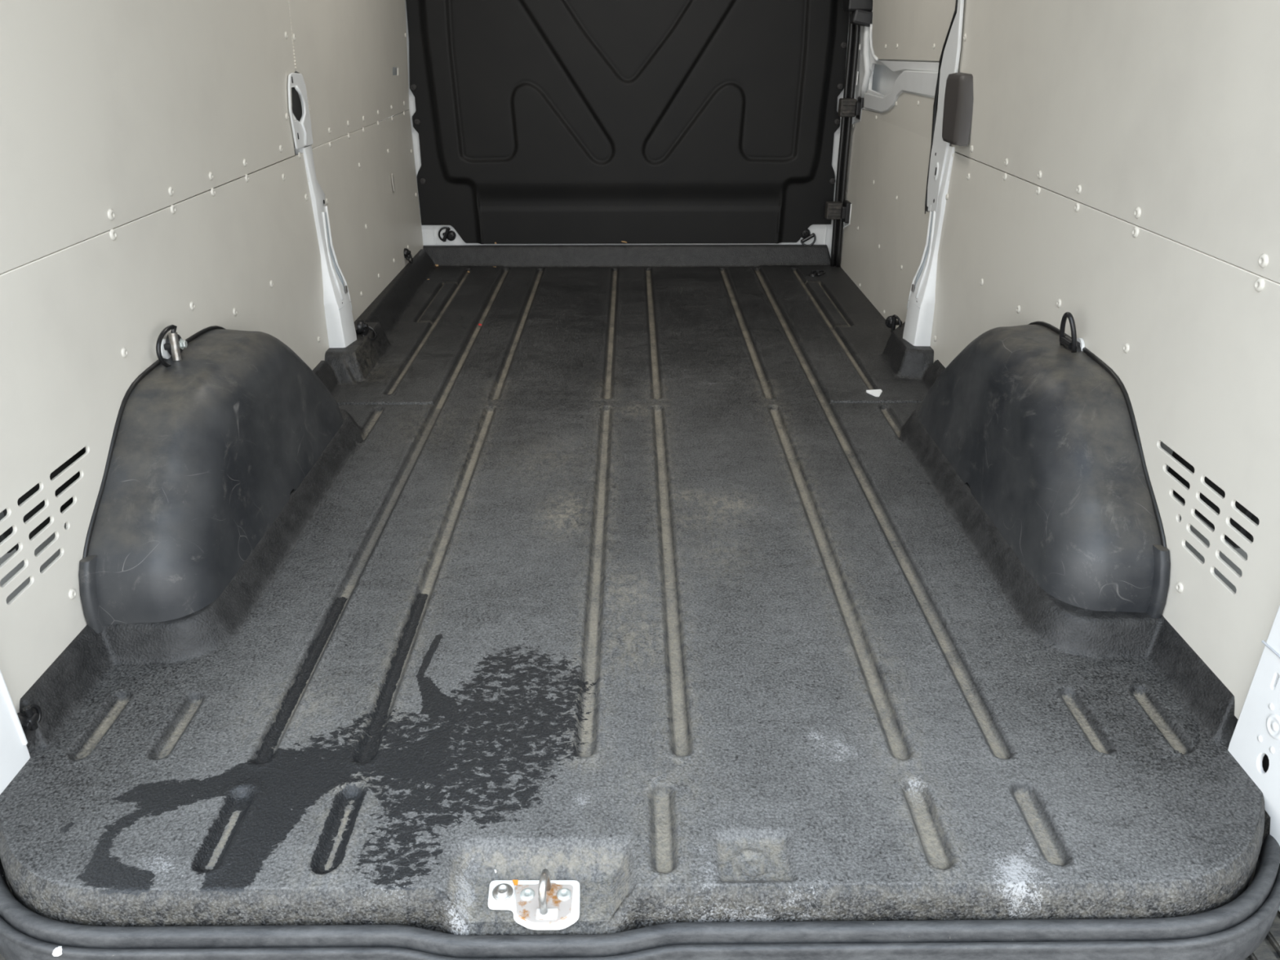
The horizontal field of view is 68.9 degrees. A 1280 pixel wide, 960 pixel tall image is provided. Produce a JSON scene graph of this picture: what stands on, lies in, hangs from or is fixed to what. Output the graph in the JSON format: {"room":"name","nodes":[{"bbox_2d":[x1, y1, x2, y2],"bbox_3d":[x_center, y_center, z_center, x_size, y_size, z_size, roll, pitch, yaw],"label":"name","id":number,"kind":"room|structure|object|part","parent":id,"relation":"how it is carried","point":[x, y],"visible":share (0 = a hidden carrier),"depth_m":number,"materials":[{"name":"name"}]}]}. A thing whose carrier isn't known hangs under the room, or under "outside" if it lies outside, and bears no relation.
{"room":"cargo van interior","nodes":[
{"label":"cargo van interior","id":0,"kind":"room"},
{"bbox_2d":[0,0,423,713],"bbox_3d":[-0.939,-1.052,2.293,0.207,1.960,3.340,0,26,0],"label":"wall","id":1,"kind":"structure","parent":0,"point":[153,179],"depth_m":1.69,"materials":[{"name":"white paint"}]},
{"bbox_2d":[0,669,30,794],"bbox_3d":[-0.893,-0.270,0.826,0.045,1.895,0.336,0,26,0],"label":"trim","id":2,"kind":"structure","parent":1,"relation":"attached to","point":[14,752],"depth_m":1.29,"materials":[{"name":"white paint"}]},
{"bbox_3d":[-0.871,-1.020,1.494,0.083,1.152,1.738,0,26,0],"label":"wall panel","id":3,"kind":"part","parent":1,"relation":"part of","materials":[{"name":"beige plastic"}]},
{"bbox_3d":[-0.909,-0.257,1.921,0.006,0.592,1.690,0,26,0],"label":"wall panel","id":4,"kind":"part","parent":1,"relation":"part of","materials":[{"name":"beige plastic"}]},
{"bbox_2d":[155,324,187,367],"bbox_3d":[-0.892,-0.248,1.754,0.047,0.082,0.101,0,26,0],"label":"ring","id":5,"kind":"object","parent":1,"relation":"attached to","point":[174,344],"visible":0.93,"depth_m":1.76,"materials":[{"name":"black metal"}]},
{"bbox_2d":[287,72,356,347],"bbox_3d":[-0.906,-0.737,2.615,0.110,0.790,0.199,0,26,0],"label":"body pillar","id":6,"kind":"structure","parent":1,"relation":"attached to","point":[341,332],"depth_m":2.68,"materials":[{"name":"white paint"}]},
{"bbox_3d":[-0.890,-0.644,2.694,0.014,0.246,0.052,-22,34,-38],"label":"channel rail","id":7,"kind":"part","parent":6,"relation":"part of","materials":[{"name":"white paint"}]},
{"bbox_3d":[-0.888,-0.650,2.751,0.044,0.306,0.013,4,27,9],"label":"channel rail","id":8,"kind":"part","parent":6,"relation":"part of","materials":[{"name":"white paint"}]},
{"bbox_3d":[-0.884,-1.704,2.883,0.083,1.152,1.366,0,26,0],"label":"wall panel","id":9,"kind":"part","parent":1,"relation":"part of","materials":[{"name":"beige plastic"}]},
{"bbox_3d":[-0.923,-0.936,3.299,0.006,0.592,1.298,0,26,0],"label":"wall panel","id":10,"kind":"part","parent":1,"relation":"part of","materials":[{"name":"beige plastic"}]},
{"bbox_2d":[404,248,413,263],"bbox_3d":[-0.919,-0.880,3.667,0.046,0.059,0.053,0,26,0],"label":"ring","id":11,"kind":"object","parent":1,"relation":"attached to","point":[407,255],"visible":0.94,"depth_m":3.65,"materials":[{"name":"black metal"}]},
{"bbox_2d":[392,0,857,257],"bbox_3d":[-0.036,-1.711,3.697,1.920,1.950,0.035,0,26,0],"label":"wall","id":12,"kind":"structure","parent":0,"point":[824,233],"depth_m":4.00,"materials":[{"name":"white metal"}]},
{"bbox_2d":[438,226,456,241],"bbox_3d":[-0.824,-1.052,3.987,0.071,0.064,0.038,0,26,0],"label":"ring","id":13,"kind":"object","parent":12,"relation":"attached to","point":[451,235],"visible":1,"depth_m":3.98,"materials":[{"name":"black metal"}]},
{"bbox_2d":[405,0,849,244],"bbox_3d":[-0.054,-1.774,3.619,1.747,1.698,0.028,0,26,0],"label":"bulkhead partition","id":14,"kind":"structure","parent":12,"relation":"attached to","point":[535,122],"depth_m":3.76,"materials":[{"name":"grey plastic"}]},
{"bbox_2d":[800,228,816,245],"bbox_3d":[0.721,-1.041,4.006,0.066,0.071,0.042,0,26,0],"label":"ring","id":15,"kind":"object","parent":12,"relation":"attached to","point":[806,235],"visible":1,"depth_m":4.00,"materials":[{"name":"black metal"}]},
{"bbox_2d":[0,244,1270,935],"bbox_3d":[-0.024,-0.202,2.581,1.806,0.190,3.274,0,26,0],"label":"floor","id":16,"kind":"structure","parent":0,"point":[628,582],"depth_m":1.51,"materials":[{"name":"grey rubber"}]},
{"bbox_2d":[17,703,41,733],"bbox_3d":[-0.891,0.346,1.345,0.040,0.040,0.048,0,26,0],"label":"ring","id":17,"kind":"object","parent":16,"relation":"attached to","point":[28,719],"visible":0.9,"depth_m":1.34,"materials":[{"name":"black metal"}]},
{"bbox_2d":[78,325,343,633],"bbox_3d":[-0.819,-0.108,1.881,0.181,0.330,0.956,0,26,0],"label":"wheel arch cover","id":18,"kind":"object","parent":16,"relation":"on","point":[208,448],"visible":0.98,"depth_m":1.64,"materials":[{"name":"plastic"}]},
{"bbox_2d":[355,320,377,340],"bbox_3d":[-0.844,-0.463,2.870,0.070,0.061,0.062,-18,32,-33],"label":"ring","id":19,"kind":"object","parent":16,"relation":"attached to","point":[362,328],"visible":0.96,"depth_m":2.86,"materials":[{"name":"black metal"}]},
{"bbox_2d":[488,868,580,929],"bbox_3d":[-0.132,0.505,1.146,0.116,0.050,0.072,0,26,0],"label":"latch striker","id":20,"kind":"object","parent":16,"relation":"on","point":[544,903],"visible":1,"depth_m":1.15,"materials":[{"name":"white metal"}]},
{"bbox_3d":[-0.171,0.517,1.169,0.029,0.003,0.030,0,26,0],"label":"bolt plate","id":21,"kind":"part","parent":20,"relation":"part of","materials":[{"name":"white metal"}]},
{"bbox_3d":[-0.121,0.524,1.155,0.073,0.003,0.059,0,26,0],"label":"plate","id":22,"kind":"part","parent":20,"relation":"part of","materials":[{"name":"white metal"}]},
{"bbox_2d":[0,834,1279,959],"bbox_3d":[-0.007,0.476,1.156,1.969,0.254,0.180,0,26,0],"label":"seal","id":23,"kind":"object","parent":16,"relation":"attached to","point":[1234,930],"visible":1,"depth_m":1.13,"materials":[{"name":"rubber"}]},
{"bbox_2d":[52,946,62,956],"bbox_3d":[-0.700,0.568,1.124,0.014,0.008,0.013,0,26,0],"label":"crumb","id":24,"kind":"object","parent":23,"relation":"on","point":[57,952],"visible":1,"depth_m":1.12,"materials":[{"name":"white"}]},
{"bbox_2d":[808,270,825,276],"bbox_3d":[0.731,-0.849,3.853,0.070,0.032,0.063,0,26,0],"label":"ring","id":25,"kind":"object","parent":16,"relation":"on","point":[813,273],"visible":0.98,"depth_m":3.84,"materials":[{"name":"black metal"}]},
{"bbox_2d":[866,389,882,396],"bbox_3d":[0.665,-0.244,2.628,0.044,0.007,0.040,-3,26,-6],"label":"paper scrap","id":26,"kind":"object","parent":16,"relation":"on","point":[877,393],"visible":1,"depth_m":2.63,"materials":[{"name":"white paper"}]},
{"bbox_2d":[884,314,902,333],"bbox_3d":[0.804,-0.497,2.961,0.054,0.060,0.050,9,28,18],"label":"ring","id":27,"kind":"object","parent":16,"relation":"attached to","point":[891,322],"visible":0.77,"depth_m":2.96,"materials":[{"name":"black metal"}]},
{"bbox_2d":[917,320,1170,617],"bbox_3d":[0.783,-0.122,1.910,0.172,0.330,0.956,0,26,0],"label":"wheel arch cover","id":28,"kind":"object","parent":16,"relation":"on","point":[1044,436],"visible":0.98,"depth_m":1.67,"materials":[{"name":"plastic"}]},
{"bbox_2d":[872,0,1279,719],"bbox_3d":[0.889,-1.059,2.308,0.216,1.960,3.340,0,26,0],"label":"wall","id":29,"kind":"structure","parent":0,"point":[1122,175],"depth_m":1.54,"materials":[{"name":"white paint"}]},
{"bbox_2d":[840,0,973,328],"bbox_3d":[0.859,-1.362,2.912,0.120,1.792,1.702,0,26,0],"label":"door","id":30,"kind":"structure","parent":29,"relation":"in","point":[883,243],"depth_m":3.17,"materials":[{"name":"white paint"}]},
{"bbox_2d":[824,200,851,223],"bbox_3d":[0.815,-1.107,3.844,0.090,0.082,0.090,0,26,0],"label":"hinge","id":31,"kind":"object","parent":30,"relation":"attached to","point":[833,210],"depth_m":3.83,"materials":[{"name":"black plastic"}]},
{"bbox_2d":[830,11,860,266],"bbox_3d":[0.814,-1.677,3.624,0.087,1.696,0.044,0,26,0],"label":"seal","id":32,"kind":"object","parent":30,"relation":"attached to","point":[854,29],"visible":0.77,"depth_m":3.77,"materials":[{"name":"black rubber"}]},
{"bbox_2d":[837,96,863,119],"bbox_3d":[0.833,-1.462,3.669,0.090,0.082,0.090,0,26,0],"label":"hinge","id":33,"kind":"object","parent":30,"relation":"attached to","point":[847,107],"depth_m":3.66,"materials":[{"name":"black plastic"}]},
{"bbox_2d":[843,0,872,26],"bbox_3d":[0.807,-1.761,3.430,0.099,0.172,0.105,0,26,0],"label":"housing","id":34,"kind":"object","parent":30,"relation":"attached to","point":[861,15],"visible":0.87,"depth_m":3.40,"materials":[{"name":"black plastic"}]},
{"bbox_2d":[879,60,938,71],"bbox_3d":[0.861,-1.276,2.881,0.013,0.058,0.995,0,26,0],"label":"rail","id":35,"kind":"object","parent":30,"relation":"attached to","point":[894,65],"depth_m":2.93,"materials":[{"name":"white metal"}]},
{"bbox_3d":[0.847,-1.400,2.857,0.022,0.235,1.172,0,26,0],"label":"wall panel","id":36,"kind":"part","parent":30,"relation":"part of","materials":[{"name":"beige plastic"}]},
{"bbox_2d":[902,0,964,346],"bbox_3d":[0.835,-0.851,2.643,0.083,0.970,0.208,0,26,0],"label":"body pillar","id":37,"kind":"structure","parent":29,"relation":"attached to","point":[917,329],"depth_m":2.67,"materials":[{"name":"white paint"}]},
{"bbox_3d":[0.829,-0.657,2.765,0.044,0.306,0.013,-5,27,-9],"label":"channel rail","id":38,"kind":"part","parent":37,"relation":"part of","materials":[{"name":"white paint"}]},
{"bbox_3d":[0.832,-0.651,2.708,0.014,0.246,0.052,22,33,37],"label":"channel rail","id":39,"kind":"part","parent":37,"relation":"part of","materials":[{"name":"white paint"}]},
{"bbox_2d":[942,72,973,146],"bbox_3d":[0.834,-0.981,2.463,0.032,0.170,0.174,0,26,0],"label":"pad","id":40,"kind":"object","parent":29,"relation":"attached to","point":[958,95],"visible":1,"depth_m":2.42,"materials":[{"name":"grey rubber"}]},
{"bbox_2d":[1059,311,1084,352],"bbox_3d":[0.848,-0.276,1.822,0.056,0.107,0.057,0,26,0],"label":"ring","id":41,"kind":"object","parent":29,"relation":"attached to","point":[1075,344],"visible":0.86,"depth_m":1.81,"materials":[{"name":"black metal"}]},
{"bbox_3d":[0.867,-0.275,1.958,0.006,0.592,1.740,0,26,0],"label":"wall panel","id":42,"kind":"part","parent":29,"relation":"part of","materials":[{"name":"beige plastic"}]},
{"bbox_3d":[0.829,-1.038,1.531,0.083,1.152,1.790,0,26,0],"label":"wall panel","id":43,"kind":"part","parent":29,"relation":"part of","materials":[{"name":"beige plastic"}]},
{"bbox_2d":[1227,604,1279,911],"bbox_3d":[0.875,-0.278,0.842,0.048,1.895,0.340,0,26,0],"label":"trim","id":44,"kind":"structure","parent":29,"relation":"attached to","point":[1255,742],"depth_m":1.27,"materials":[{"name":"white paint"}]},
{"bbox_2d":[1257,734,1262,742],"bbox_3d":[0.852,0.356,1.284,0.002,0.010,0.010,0,26,0],"label":"rivet","id":45,"kind":"object","parent":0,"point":[1260,737],"depth_m":1.28,"materials":[{"name":"white paint"}]},
{"bbox_2d":[1268,702,1274,710],"bbox_3d":[0.852,0.306,1.261,0.002,0.010,0.010,0,26,0],"label":"rivet","id":46,"kind":"object","parent":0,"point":[1271,705],"depth_m":1.26,"materials":[{"name":"white paint"}]},
{"label":"outside","id":47,"kind":"structure","parent":0,"visible":0},
{"bbox_3d":[-0.022,-0.069,2.742,1.950,0.040,3.260,0,26,0],"label":"trim","id":48,"kind":"structure","parent":47,"visible":0},
{"bbox_2d":[0,866,1279,959],"bbox_3d":[-0.007,0.655,1.148,2.100,0.060,0.400,0,26,0],"label":"step","id":49,"kind":"structure","parent":48,"relation":"on","point":[1269,948],"depth_m":1.20,"materials":[{"name":"plastic"}]}
]}

